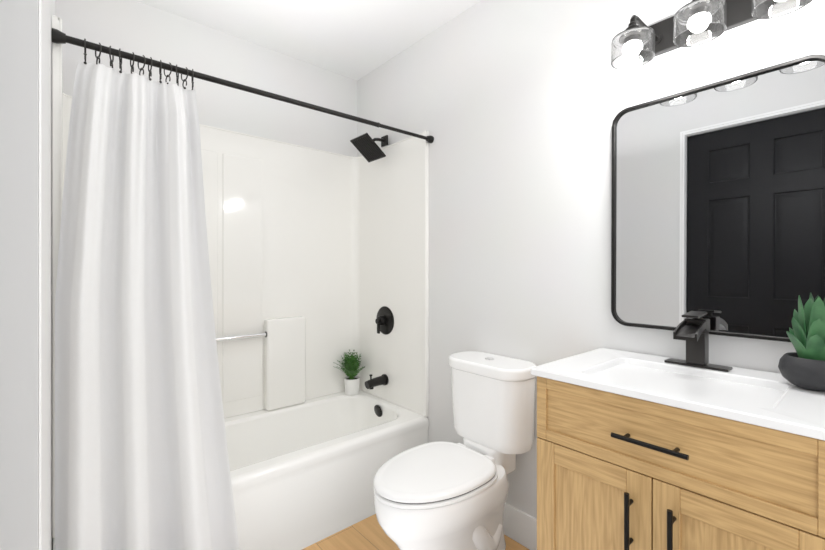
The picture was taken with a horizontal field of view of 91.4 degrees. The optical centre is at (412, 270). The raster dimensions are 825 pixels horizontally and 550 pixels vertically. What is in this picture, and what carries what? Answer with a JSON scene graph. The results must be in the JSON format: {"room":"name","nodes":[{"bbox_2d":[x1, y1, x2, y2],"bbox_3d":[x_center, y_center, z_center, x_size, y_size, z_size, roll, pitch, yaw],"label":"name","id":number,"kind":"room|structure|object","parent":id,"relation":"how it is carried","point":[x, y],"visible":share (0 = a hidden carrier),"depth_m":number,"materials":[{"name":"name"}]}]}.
{"room":"bathroom","nodes":[
{"label":"bathroom","id":0,"kind":"room"},
{"bbox_2d":[38,0,55,549],"bbox_3d":[-0.764,-0.051,0.746,0.120,2.457,2.470,0,0,-41],"label":"wall","id":1,"kind":"structure","parent":0,"point":[48,9],"depth_m":0.87,"materials":[{"name":"paint"}]},
{"bbox_2d":[0,0,40,549],"bbox_3d":[-0.354,0.132,0.276,0.121,2.092,0.786,0,0,-41],"label":"door frame","id":2,"kind":"structure","parent":1,"relation":"attached to","point":[18,274],"depth_m":0.58,"materials":[{"name":"white paint"}]},
{"bbox_2d":[52,28,433,549],"bbox_3d":[-0.446,0.201,1.636,1.522,1.844,0.133,0,0,-41],"label":"shower curtain","id":3,"kind":"object","parent":1,"relation":"attached to","point":[141,457],"visible":1,"depth_m":1.25,"materials":[{"name":"fabric"}]},
{"bbox_2d":[56,0,356,156],"bbox_3d":[-1.034,-0.051,2.224,1.644,2.457,0.120,0,0,-41],"label":"wall","id":4,"kind":"structure","parent":0,"point":[136,27],"depth_m":2.16,"materials":[{"name":"paint"}]},
{"bbox_2d":[137,0,480,80],"bbox_3d":[-0.142,-1.309,1.284,1.764,0.060,2.710,0,0,-41],"label":"ceiling","id":5,"kind":"structure","parent":0,"point":[357,40],"depth_m":2.09,"materials":[{"name":"paint"}]},
{"bbox_2d":[302,514,529,549],"bbox_3d":[-0.142,1.208,1.284,1.764,0.060,2.710,0,0,-41],"label":"floor","id":6,"kind":"structure","parent":0,"point":[368,533],"depth_m":1.75,"materials":[{"name":"brown wood"}]},
{"bbox_2d":[52,15,428,549],"bbox_3d":[-0.716,0.182,1.949,1.520,1.992,0.708,0,0,-41],"label":"bathtub","id":7,"kind":"object","parent":6,"relation":"on","point":[319,262],"visible":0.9,"depth_m":2.27,"materials":[{"name":"white plastic"}]},
{"bbox_2d":[333,350,364,394],"bbox_3d":[-0.391,0.653,2.523,0.213,0.278,0.199,0,0,-41],"label":"fern plant","id":8,"kind":"object","parent":7,"relation":"in","point":[351,365],"visible":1,"depth_m":2.55,"materials":[{"name":"green plant"}]},
{"bbox_2d":[364,374,388,389],"bbox_3d":[-0.218,0.660,2.403,0.140,0.084,0.066,0,0,-41],"label":"faucet","id":9,"kind":"object","parent":7,"relation":"in","point":[382,381],"depth_m":2.39,"materials":[{"name":"black metal"}]},
{"bbox_2d":[374,404,382,417],"bbox_3d":[-0.207,0.844,2.412,0.023,0.073,0.074,0,0,-41],"label":"overflow drain","id":10,"kind":"object","parent":7,"relation":"in","point":[378,408],"depth_m":2.40,"materials":[{"name":"black metal"}]},
{"bbox_2d":[373,351,535,549],"bbox_3d":[0.153,0.779,1.572,0.693,0.798,0.398,0,0,-41],"label":"toilet","id":11,"kind":"object","parent":6,"relation":"on","point":[440,495],"visible":0.98,"depth_m":1.53,"materials":[{"name":"white ceramic"}]},
{"bbox_2d":[531,348,824,549],"bbox_3d":[0.718,0.731,1.077,0.485,0.894,0.634,0,0,-41],"label":"bathroom vanity","id":12,"kind":"object","parent":6,"relation":"on","point":[638,451],"visible":1,"depth_m":0.94,"materials":[{"name":"brown wood"}]},
{"bbox_2d":[664,311,732,371],"bbox_3d":[0.810,0.203,1.163,0.141,0.160,0.158,0,0,-41],"label":"faucet","id":13,"kind":"object","parent":12,"relation":"on","point":[692,329],"visible":1,"depth_m":1.17,"materials":[{"name":"black metal"}]},
{"bbox_2d":[778,295,824,391],"bbox_3d":[0.962,0.172,0.965,0.128,0.222,0.128,0,0,-41],"label":"succulent plant","id":14,"kind":"object","parent":12,"relation":"on","point":[803,366],"visible":1,"depth_m":0.94,"materials":[{"name":"green plant"}]},
{"bbox_2d":[357,0,824,518],"bbox_3d":[0.480,-0.051,1.821,0.120,2.457,2.710,0,0,-41],"label":"wall","id":15,"kind":"structure","parent":0,"point":[514,108],"depth_m":1.70,"materials":[{"name":"paint"}]},
{"bbox_2d":[504,502,536,549],"bbox_3d":[0.390,1.108,1.823,0.014,0.140,0.920,0,0,-41],"label":"baseboard","id":16,"kind":"structure","parent":15,"relation":"attached to","point":[520,526],"depth_m":1.73,"materials":[{"name":"white paint"}]},
{"bbox_2d":[611,0,812,69],"bbox_3d":[0.822,-0.717,1.121,0.276,0.190,0.447,0,0,-41],"label":"sconce","id":17,"kind":"object","parent":15,"relation":"attached to","point":[637,42],"visible":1,"depth_m":1.14,"materials":[{"name":"clear glass"}]},
{"bbox_2d":[611,54,824,341],"bbox_3d":[0.893,-0.185,1.227,0.029,0.755,0.551,0,0,-41],"label":"mirror","id":18,"kind":"object","parent":15,"relation":"attached to","point":[718,202],"visible":0.85,"depth_m":1.19,"materials":[{"name":"black mirror"}]}
]}

